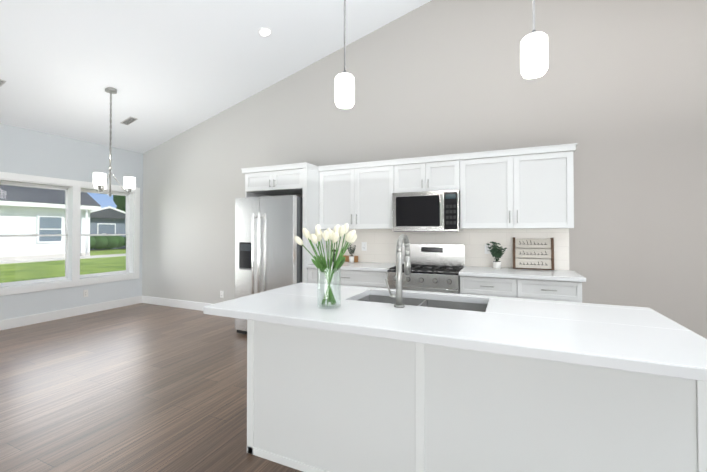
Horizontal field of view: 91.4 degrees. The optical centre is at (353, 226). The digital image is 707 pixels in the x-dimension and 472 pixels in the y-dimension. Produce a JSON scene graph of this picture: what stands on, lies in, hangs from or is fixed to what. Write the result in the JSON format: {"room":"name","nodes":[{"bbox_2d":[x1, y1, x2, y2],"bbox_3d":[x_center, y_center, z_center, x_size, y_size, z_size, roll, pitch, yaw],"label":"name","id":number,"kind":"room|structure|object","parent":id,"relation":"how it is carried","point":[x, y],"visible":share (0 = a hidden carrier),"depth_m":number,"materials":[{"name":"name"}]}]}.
{"room":"kitchen","nodes":[
{"label":"kitchen","id":0,"kind":"room"},
{"bbox_2d":[0,123,142,319],"bbox_3d":[-5.692,-0.021,2.883,0.160,2.810,8.320,0,-1,24],"label":"wall","id":1,"kind":"structure","parent":0,"point":[29,152],"depth_m":5.36,"materials":[{"name":"paint"}]},
{"bbox_2d":[0,172,139,295],"bbox_3d":[-4.490,0.108,5.520,0.180,1.684,2.064,0,-1,24],"label":"window","id":2,"kind":"structure","parent":1,"relation":"in","point":[73,276],"depth_m":5.48,"materials":[{"name":"white"}]},
{"bbox_2d":[0,296,141,330],"bbox_3d":[-4.421,1.350,5.468,0.016,0.135,2.170,0,-1,24],"label":"baseboard","id":3,"kind":"structure","parent":1,"relation":"attached to","point":[39,318],"depth_m":5.35,"materials":[{"name":"white wood"}]},
{"bbox_2d":[83,290,87,296],"bbox_3d":[-4.361,1.089,5.614,0.008,0.114,0.070,0,-1,24],"label":"electrical outlet","id":4,"kind":"object","parent":1,"relation":"attached to","point":[85,293],"visible":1,"depth_m":5.61,"materials":[{"name":"white plastic"}]},
{"bbox_2d":[0,303,302,471],"bbox_3d":[-0.661,1.416,0.593,11.200,0.120,8.320,0,-1,24],"label":"floor","id":5,"kind":"structure","parent":0,"point":[142,387],"depth_m":2.84,"materials":[{"name":"brown wood"}]},
{"bbox_2d":[235,195,302,333],"bbox_3d":[-0.995,0.517,4.647,0.905,1.780,0.846,0,-1,24],"label":"refrigerator","id":6,"kind":"object","parent":5,"relation":"on","point":[268,250],"visible":0.54,"depth_m":4.30,"materials":[{"name":"grey metal"}]},
{"bbox_2d":[241,162,329,282],"bbox_3d":[-0.929,0.308,4.763,1.038,2.200,0.640,0,-1,24],"label":"tall cabinet","id":7,"kind":"object","parent":5,"relation":"on","point":[287,179],"visible":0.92,"depth_m":4.46,"materials":[{"name":"white wood"}]},
{"bbox_2d":[307,261,395,288],"bbox_3d":[0.027,0.938,4.327,1.047,0.930,0.632,0,-1,24],"label":"base cabinet","id":8,"kind":"object","parent":5,"relation":"on","point":[366,274],"visible":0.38,"depth_m":4.05,"materials":[{"name":"white wood"}]},
{"bbox_2d":[343,255,357,261],"bbox_3d":[-0.053,0.434,4.664,0.250,0.084,0.018,0,-1,24],"label":"cutting board","id":9,"kind":"object","parent":8,"relation":"on","point":[347,258],"visible":0.46,"depth_m":4.66,"materials":[{"name":"brown wood"}]},
{"bbox_2d":[348,244,355,262],"bbox_3d":[-0.024,0.353,4.519,0.124,0.243,0.120,0,-1,24],"label":"plant pot","id":10,"kind":"object","parent":8,"relation":"on","point":[351,257],"visible":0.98,"depth_m":4.50,"materials":[{"name":"white ceramic"}]},
{"bbox_2d":[387,243,464,293],"bbox_3d":[0.835,0.802,3.916,0.760,1.190,0.666,0,-1,24],"label":"range","id":11,"kind":"object","parent":5,"relation":"on","point":[436,267],"visible":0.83,"depth_m":3.82,"materials":[{"name":"silver metal"}]},
{"bbox_2d":[243,318,706,471],"bbox_3d":[0.466,0.928,1.985,2.129,0.890,0.707,0,-1,24],"label":"kitchen island","id":12,"kind":"object","parent":5,"relation":"on","point":[365,379],"depth_m":1.61,"materials":[{"name":"white wood"}]},
{"bbox_2d":[203,290,706,381],"bbox_3d":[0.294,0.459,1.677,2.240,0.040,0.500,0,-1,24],"label":"island countertop","id":13,"kind":"structure","parent":12,"relation":"on","point":[663,351],"depth_m":1.45,"materials":[{"name":"white stone"}]},
{"bbox_2d":[294,223,356,308],"bbox_3d":[-0.131,0.211,1.908,0.346,0.461,0.366,0,-1,24],"label":"vase","id":14,"kind":"object","parent":13,"relation":"on","point":[333,237],"visible":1,"depth_m":1.87,"materials":[{"name":"clear glass"}]},
{"bbox_2d":[385,234,410,307],"bbox_3d":[0.262,0.241,1.984,0.110,0.402,0.219,0,-1,24],"label":"faucet","id":15,"kind":"object","parent":13,"relation":"on","point":[407,266],"visible":1,"depth_m":1.90,"materials":[{"name":"silver metal"}]},
{"bbox_2d":[359,294,486,309],"bbox_3d":[0.397,0.580,2.123,0.844,0.214,0.444,0,-1,24],"label":"sink","id":16,"kind":"object","parent":13,"relation":"in","point":[407,299],"depth_m":2.28,"materials":[{"name":"silver metal"}]},
{"bbox_2d":[459,266,585,302],"bbox_3d":[1.701,0.928,3.572,1.094,0.930,0.632,0,-1,24],"label":"base cabinet","id":17,"kind":"object","parent":5,"relation":"on","point":[559,285],"visible":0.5,"depth_m":3.33,"materials":[{"name":"white wood"}]},
{"bbox_2d":[487,241,506,268],"bbox_3d":[1.578,0.315,3.798,0.216,0.301,0.216,0,-1,24],"label":"potted plant","id":18,"kind":"object","parent":17,"relation":"on","point":[496,252],"visible":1,"depth_m":3.77,"materials":[{"name":"green plant"}]},
{"bbox_2d":[513,237,553,269],"bbox_3d":[1.944,0.291,3.735,0.395,0.344,0.091,0,-1,24],"label":"decorative sign","id":19,"kind":"object","parent":17,"relation":"on","point":[541,264],"visible":1,"depth_m":3.72,"materials":[{"name":"beige wood"}]},
{"bbox_2d":[0,0,431,152],"bbox_3d":[-0.661,-2.200,0.639,11.200,1.576,8.320,0,-1,24],"label":"ceiling","id":20,"kind":"structure","parent":0,"point":[168,69],"depth_m":4.24,"materials":[{"name":"white paint"}]},
{"bbox_2d":[93,87,135,196],"bbox_3d":[-3.246,-1.107,4.556,0.457,1.426,0.506,0,-1,24],"label":"chandelier","id":21,"kind":"object","parent":20,"relation":"hanging from","point":[100,181],"visible":1,"depth_m":4.53,"materials":[{"name":"white glass"}]},
{"bbox_2d":[120,117,137,124],"bbox_3d":[-3.476,-1.645,5.337,0.249,0.090,0.120,0,-1,24],"label":"ceiling vent","id":22,"kind":"object","parent":20,"relation":"in","point":[129,120],"visible":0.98,"depth_m":5.33,"materials":[{"name":"silver metal"}]},
{"bbox_2d":[258,27,271,36],"bbox_3d":[-1.072,-2.362,4.162,0.174,0.078,0.170,0,-1,24],"label":"recessed light","id":23,"kind":"object","parent":20,"relation":"in","point":[264,31],"visible":0.94,"depth_m":4.15,"materials":[{"name":"white plastic"}]},
{"bbox_2d":[335,0,353,108],"bbox_3d":[-0.054,-1.797,2.126,0.120,2.114,0.120,0,-1,24],"label":"pendant light","id":24,"kind":"object","parent":20,"relation":"hanging from","point":[344,89],"visible":1,"depth_m":2.07,"materials":[{"name":"white glass"}]},
{"bbox_2d":[520,0,547,78],"bbox_3d":[0.885,-1.684,1.700,0.120,1.877,0.120,0,-1,24],"label":"pendant light","id":25,"kind":"object","parent":20,"relation":"hanging from","point":[534,54],"visible":1,"depth_m":1.65,"materials":[{"name":"white glass"}]},
{"bbox_2d":[142,0,706,338],"bbox_3d":[1.017,-0.720,4.339,11.200,4.244,0.160,0,-1,24],"label":"wall","id":26,"kind":"structure","parent":0,"point":[616,92],"depth_m":3.91,"materials":[{"name":"paint"}]},
{"bbox_2d":[142,296,211,310],"bbox_3d":[-2.619,1.355,5.858,2.980,0.135,0.016,0,-1,24],"label":"baseboard","id":27,"kind":"structure","parent":26,"relation":"attached to","point":[145,299],"depth_m":6.10,"materials":[{"name":"white wood"}]},
{"bbox_2d":[318,159,393,228],"bbox_3d":[0.082,-0.383,4.484,1.030,0.826,0.322,0,-1,24],"label":"upper cabinet","id":28,"kind":"object","parent":26,"relation":"attached to","point":[359,195],"depth_m":4.32,"materials":[{"name":"white wood"}]},
{"bbox_2d":[394,153,461,192],"bbox_3d":[0.897,-0.600,4.119,0.760,0.401,0.322,0,-1,24],"label":"upper cabinet","id":29,"kind":"object","parent":26,"relation":"attached to","point":[440,172],"depth_m":3.95,"materials":[{"name":"white wood"}]},
{"bbox_2d":[392,190,462,231],"bbox_3d":[0.870,-0.167,4.054,0.752,0.457,0.451,0,-1,24],"label":"microwave","id":30,"kind":"object","parent":29,"relation":"attached to","point":[431,211],"visible":1,"depth_m":3.88,"materials":[{"name":"silver metal"}]},
{"bbox_2d":[331,228,568,269],"bbox_3d":[0.985,0.239,4.250,2.865,0.464,0.004,0,-1,24],"label":"tile backsplash","id":31,"kind":"structure","parent":26,"relation":"attached to","point":[381,245],"depth_m":4.07,"materials":[{"name":"white tile"}]},
{"bbox_2d":[362,242,366,250],"bbox_3d":[0.141,0.266,4.622,0.070,0.114,0.008,0,-1,24],"label":"electrical outlet","id":32,"kind":"object","parent":31,"relation":"attached to","point":[364,246],"visible":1,"depth_m":4.62,"materials":[{"name":"white plastic"}]},
{"bbox_2d":[485,244,490,253],"bbox_3d":[1.554,0.258,3.985,0.070,0.114,0.008,0,-1,24],"label":"electrical outlet","id":33,"kind":"object","parent":31,"relation":"attached to","point":[487,250],"visible":0.88,"depth_m":3.98,"materials":[{"name":"white plastic"}]},
{"bbox_2d":[460,143,573,228],"bbox_3d":[1.733,-0.392,3.739,1.074,0.826,0.322,0,-1,24],"label":"upper cabinet","id":34,"kind":"object","parent":26,"relation":"attached to","point":[526,188],"depth_m":3.57,"materials":[{"name":"white wood"}]},
{"label":"outside","id":35,"kind":"structure","parent":0,"visible":0},
{"bbox_2d":[0,249,125,282],"bbox_3d":[-35.260,2.136,26.738,73.350,0.200,140.000,0,-1,24],"label":"lawn","id":36,"kind":"structure","parent":35,"point":[42,268],"depth_m":16.02,"materials":[{"name":"green plant"}]},
{"bbox_2d":[0,185,125,263],"bbox_3d":[-23.496,-1.250,19.605,11.700,6.390,29.400,0,-1,24],"label":"house","id":37,"kind":"structure","parent":36,"relation":"on","point":[25,225],"depth_m":20.67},
{"bbox_2d":[90,206,125,249],"bbox_3d":[-27.254,0.135,33.793,10.760,3.980,5.900,0,-1,24],"label":"house","id":38,"kind":"structure","parent":36,"relation":"on","point":[98,215],"depth_m":31.71,"materials":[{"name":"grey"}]},
{"bbox_2d":[90,195,125,248],"bbox_3d":[-25.598,-1.539,39.332,5.237,7.461,22.290,0,-1,-27],"label":"tree","id":39,"kind":"object","parent":36,"relation":"on","point":[96,245],"depth_m":30.36,"materials":[{"name":"green plant"}]}
]}

